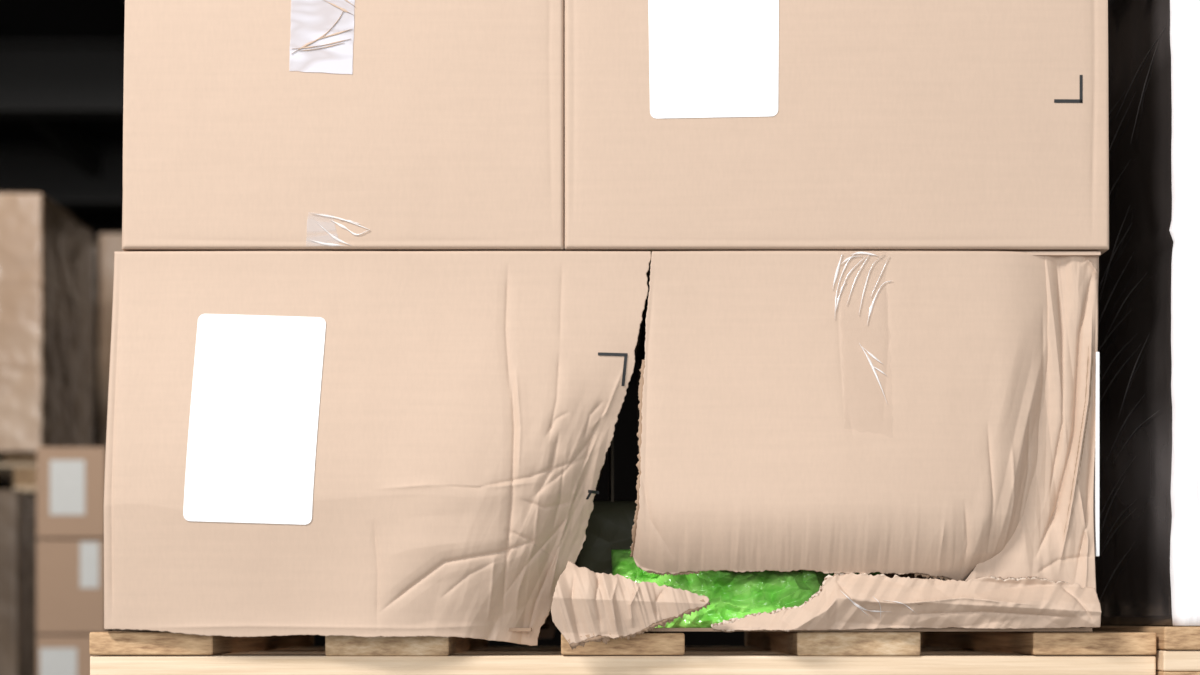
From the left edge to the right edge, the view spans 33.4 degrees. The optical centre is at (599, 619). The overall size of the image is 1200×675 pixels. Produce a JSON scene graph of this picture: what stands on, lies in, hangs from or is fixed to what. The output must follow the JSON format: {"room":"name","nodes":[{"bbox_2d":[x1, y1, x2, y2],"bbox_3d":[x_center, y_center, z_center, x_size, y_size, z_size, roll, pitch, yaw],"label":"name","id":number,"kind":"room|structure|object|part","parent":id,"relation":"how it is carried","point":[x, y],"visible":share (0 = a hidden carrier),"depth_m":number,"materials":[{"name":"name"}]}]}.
{"room":"warehouse","nodes":[
{"label":"warehouse","id":0,"kind":"room"},
{"bbox_2d":[0,479,3,488],"bbox_3d":[-9.100,-1.343,12.200,0.200,5.200,36.000,0,0,0],"label":"wall","id":1,"kind":"structure","parent":0,"point":[1,480],"depth_m":30.10,"materials":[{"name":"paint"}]},
{"bbox_2d":[0,0,638,358],"bbox_3d":[0.000,-3.993,12.200,18.000,0.100,36.000,0,0,0],"label":"ceiling","id":2,"kind":"structure","parent":0,"point":[19,19],"depth_m":13.38,"materials":[{"name":"black"}]},
{"bbox_2d":[0,151,122,198],"bbox_3d":[0.000,-3.718,16.700,18.000,0.450,0.020,0,0,0],"label":"beam","id":3,"kind":"structure","parent":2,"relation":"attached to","point":[53,174],"depth_m":16.69,"materials":[{"name":"metal"}]},
{"bbox_2d":[50,199,122,207],"bbox_3d":[0.000,-3.478,16.700,18.000,0.030,0.240,0,0,0],"label":"flange","id":4,"kind":"object","parent":3,"relation":"attached to","point":[63,203],"visible":0.02,"depth_m":16.63,"materials":[{"name":"metal"}]},
{"bbox_2d":[0,48,123,105],"bbox_3d":[0.000,-3.718,13.700,18.000,0.450,0.020,0,0,0],"label":"beam","id":5,"kind":"structure","parent":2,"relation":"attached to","point":[28,76],"depth_m":13.69,"materials":[{"name":"metal"}]},
{"bbox_2d":[0,106,122,118],"bbox_3d":[0.000,-3.478,13.700,18.000,0.030,0.240,0,0,0],"label":"flange","id":6,"kind":"object","parent":5,"relation":"attached to","point":[6,112],"visible":0.02,"depth_m":13.65,"materials":[{"name":"metal"}]},
{"bbox_2d":[25,119,100,176],"bbox_3d":[-4.200,-3.808,12.200,0.080,0.230,36.000,0,0,0],"label":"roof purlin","id":7,"kind":"structure","parent":2,"relation":"attached to","point":[65,135],"depth_m":15.83,"materials":[{"name":"metal"}]},
{"bbox_2d":[88,227,121,231],"bbox_3d":[0.000,-3.928,20.200,18.000,0.030,0.240,0,0,0],"label":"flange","id":8,"kind":"object","parent":2,"relation":"attached to","point":[94,229],"visible":0.02,"depth_m":20.08,"materials":[{"name":"metal"}]},
{"bbox_2d":[93,232,121,244],"bbox_3d":[0.000,-3.718,20.200,18.000,0.450,0.020,0,0,0],"label":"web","id":9,"kind":"object","parent":2,"relation":"attached to","point":[95,234],"visible":0.02,"depth_m":20.19,"materials":[{"name":"metal"}]},
{"bbox_2d":[4,359,929,646],"bbox_3d":[0.000,-1.343,30.300,18.000,5.200,0.200,0,0,0],"label":"wall","id":10,"kind":"structure","parent":0,"point":[626,427],"depth_m":30.20,"materials":[{"name":"paint"}]},
{"bbox_3d":[0.000,1.307,12.200,18.000,0.100,36.000,0,0,0],"label":"floor","id":11,"kind":"structure","parent":0,"visible":0},
{"bbox_3d":[0.025,1.185,2.606,1.181,0.144,0.788,0,0,0],"label":"wooden pallet","id":12,"kind":"object","parent":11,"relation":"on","visible":0},
{"bbox_3d":[-0.274,0.874,2.590,0.544,0.476,0.780,0,0,0],"label":"cardboard box","id":13,"kind":"object","parent":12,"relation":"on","visible":0},
{"bbox_3d":[-0.274,0.397,2.590,0.544,0.476,0.780,0,0,0],"label":"cardboard box","id":14,"kind":"object","parent":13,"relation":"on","visible":0},
{"bbox_2d":[89,631,1155,674],"bbox_3d":[0.025,0.085,2.606,1.181,0.144,0.788,0,0,0],"label":"wooden pallet","id":15,"kind":"object","parent":14,"relation":"on","point":[116,652],"visible":0.84,"depth_m":2.21,"materials":[{"name":"brown wood"}]},
{"bbox_2d":[103,251,650,645],"bbox_3d":[-0.245,-0.189,2.576,0.603,0.435,0.808,0,0,0],"label":"cardboard box","id":16,"kind":"object","parent":15,"relation":"on","point":[322,443],"visible":1,"depth_m":2.19,"materials":[{"name":"beige cardboard"}]},
{"bbox_3d":[-0.310,0.011,2.605,0.466,0.004,0.750,0,0,0],"label":"panel","id":17,"kind":"part","parent":16,"relation":"part of","materials":[{"name":"beige cardboard"}]},
{"bbox_2d":[122,0,564,250],"bbox_3d":[-0.283,-0.617,2.587,0.487,0.416,0.785,0,0,0],"label":"cardboard box","id":18,"kind":"object","parent":16,"relation":"on","point":[249,125],"visible":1,"depth_m":2.20,"materials":[{"name":"beige cardboard"}]},
{"bbox_3d":[0.015,-0.197,2.680,0.003,0.411,0.600,0,0,0],"label":"panel","id":19,"kind":"part","parent":16,"relation":"part of","materials":[{"name":"black cardboard"}]},
{"bbox_2d":[551,251,1100,649],"bbox_3d":[0.251,-0.187,2.570,0.610,0.439,0.822,0,0,0],"label":"cardboard box","id":20,"kind":"object","parent":15,"relation":"on","point":[928,422],"visible":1,"depth_m":2.19,"materials":[{"name":"beige cardboard"}]},
{"bbox_3d":[0.059,-0.197,2.640,0.003,0.411,0.680,0,0,0],"label":"panel","id":21,"kind":"part","parent":20,"relation":"part of","materials":[{"name":"beige cardboard"}]},
{"bbox_2d":[575,500,880,627],"bbox_3d":[0.139,-0.065,2.297,0.372,0.155,0.156,0,0,12],"label":"plastic bags","id":22,"kind":"object","parent":20,"relation":"in","point":[606,548],"visible":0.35,"depth_m":2.25},
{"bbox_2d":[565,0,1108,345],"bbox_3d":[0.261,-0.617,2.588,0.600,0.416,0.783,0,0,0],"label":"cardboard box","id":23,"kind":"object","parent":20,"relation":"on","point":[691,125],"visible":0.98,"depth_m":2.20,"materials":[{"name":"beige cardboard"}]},
{"bbox_3d":[0.269,-0.223,2.212,0.465,0.369,0.093,0,0,0],"label":"panel","id":24,"kind":"part","parent":20,"relation":"part of","materials":[{"name":"cardboard"}]},
{"bbox_3d":[0.294,0.011,2.596,0.500,0.004,0.768,0,0,0],"label":"panel","id":25,"kind":"part","parent":20,"relation":"part of","materials":[{"name":"beige cardboard"}]},
{"bbox_3d":[0.306,-0.405,2.593,0.492,0.004,0.774,0,0,0],"label":"panel","id":26,"kind":"part","parent":20,"relation":"part of","materials":[{"name":"cardboard"}]},
{"bbox_3d":[1.208,1.185,2.598,1.178,0.144,0.805,0,0,0],"label":"wooden pallet","id":27,"kind":"object","parent":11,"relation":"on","visible":0},
{"bbox_3d":[1.206,0.632,2.590,1.156,0.960,0.786,0,0,0],"label":"load","id":28,"kind":"object","parent":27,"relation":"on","visible":0},
{"bbox_2d":[1073,625,1199,674],"bbox_3d":[1.208,0.079,2.598,1.178,0.144,0.805,0,0,0],"label":"wooden pallet","id":29,"kind":"object","parent":28,"relation":"on","point":[1177,647],"visible":0.29,"depth_m":2.20,"materials":[{"name":"brown wood"}]},
{"bbox_2d":[1095,0,1199,625],"bbox_3d":[1.206,-0.418,2.590,1.161,0.849,0.789,0,0,0],"label":"load","id":30,"kind":"object","parent":29,"relation":"on","point":[1147,567],"visible":0.62,"depth_m":2.29},
{"bbox_3d":[-1.630,1.185,7.290,0.800,0.144,0.620,0,0,0],"label":"wooden pallet","id":31,"kind":"object","parent":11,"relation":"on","visible":0},
{"bbox_3d":[-1.851,1.079,7.200,0.245,0.066,0.400,0,0,0],"label":"cardboard box","id":32,"kind":"object","parent":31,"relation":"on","visible":0},
{"bbox_3d":[-1.851,0.877,7.200,0.245,0.326,0.400,0,0,0],"label":"cardboard box","id":33,"kind":"object","parent":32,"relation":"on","visible":0},
{"bbox_3d":[-1.851,0.546,7.200,0.245,0.322,0.400,0,0,0],"label":"cardboard box","id":34,"kind":"object","parent":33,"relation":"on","visible":0},
{"bbox_2d":[36,635,95,674],"bbox_3d":[-1.851,0.217,7.199,0.245,0.322,0.401,0,0,0],"label":"cardboard box","id":35,"kind":"object","parent":34,"relation":"on","point":[57,654],"visible":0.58,"depth_m":7.00,"materials":[{"name":"brown cardboard"}]},
{"bbox_2d":[36,540,112,633],"bbox_3d":[-1.851,-0.116,7.199,0.245,0.329,0.401,0,0,0],"label":"cardboard box","id":36,"kind":"object","parent":35,"relation":"on","point":[69,573],"visible":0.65,"depth_m":7.00,"materials":[{"name":"brown cardboard"}]},
{"bbox_2d":[36,447,105,539],"bbox_3d":[-1.851,-0.446,7.199,0.245,0.319,0.401,0,0,0],"label":"cardboard box","id":37,"kind":"object","parent":36,"relation":"on","point":[69,480],"visible":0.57,"depth_m":7.00,"materials":[{"name":"brown cardboard"}]},
{"bbox_3d":[-2.808,1.185,8.200,1.108,0.144,0.800,0,0,0],"label":"wooden pallet","id":38,"kind":"object","parent":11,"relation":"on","visible":0},
{"bbox_2d":[0,489,71,674],"bbox_3d":[-2.808,0.302,8.180,1.098,1.620,0.806,0,0,0],"label":"load","id":39,"kind":"object","parent":38,"relation":"on","point":[18,538],"visible":0.4,"depth_m":7.79},
{"bbox_2d":[0,455,35,492],"bbox_3d":[-2.792,-0.581,8.260,1.139,0.144,0.680,0,0,0],"label":"wooden pallet","id":40,"kind":"object","parent":39,"relation":"on","point":[20,468],"visible":0.27,"depth_m":7.92,"materials":[{"name":"brown wood"}]},
{"bbox_2d":[0,193,93,461],"bbox_3d":[-2.764,-1.160,8.200,1.192,1.010,0.816,0,0,0],"label":"load","id":41,"kind":"object","parent":40,"relation":"on","point":[47,281],"visible":0.94,"depth_m":7.82},
{"bbox_3d":[-2.052,1.185,9.980,1.100,0.144,0.880,0,0,0],"label":"wooden pallet","id":42,"kind":"object","parent":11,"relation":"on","visible":0},
{"bbox_2d":[72,243,99,634],"bbox_3d":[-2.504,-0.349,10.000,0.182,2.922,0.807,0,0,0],"label":"load","id":43,"kind":"object","parent":42,"relation":"on","point":[95,250],"visible":0.07,"depth_m":9.61},
{"bbox_2d":[99,233,123,446],"bbox_3d":[-1.995,-0.368,9.975,0.806,2.960,0.857,0,0,0],"label":"load","id":44,"kind":"object","parent":42,"relation":"on","point":[109,243],"visible":0.06,"depth_m":9.55}
]}

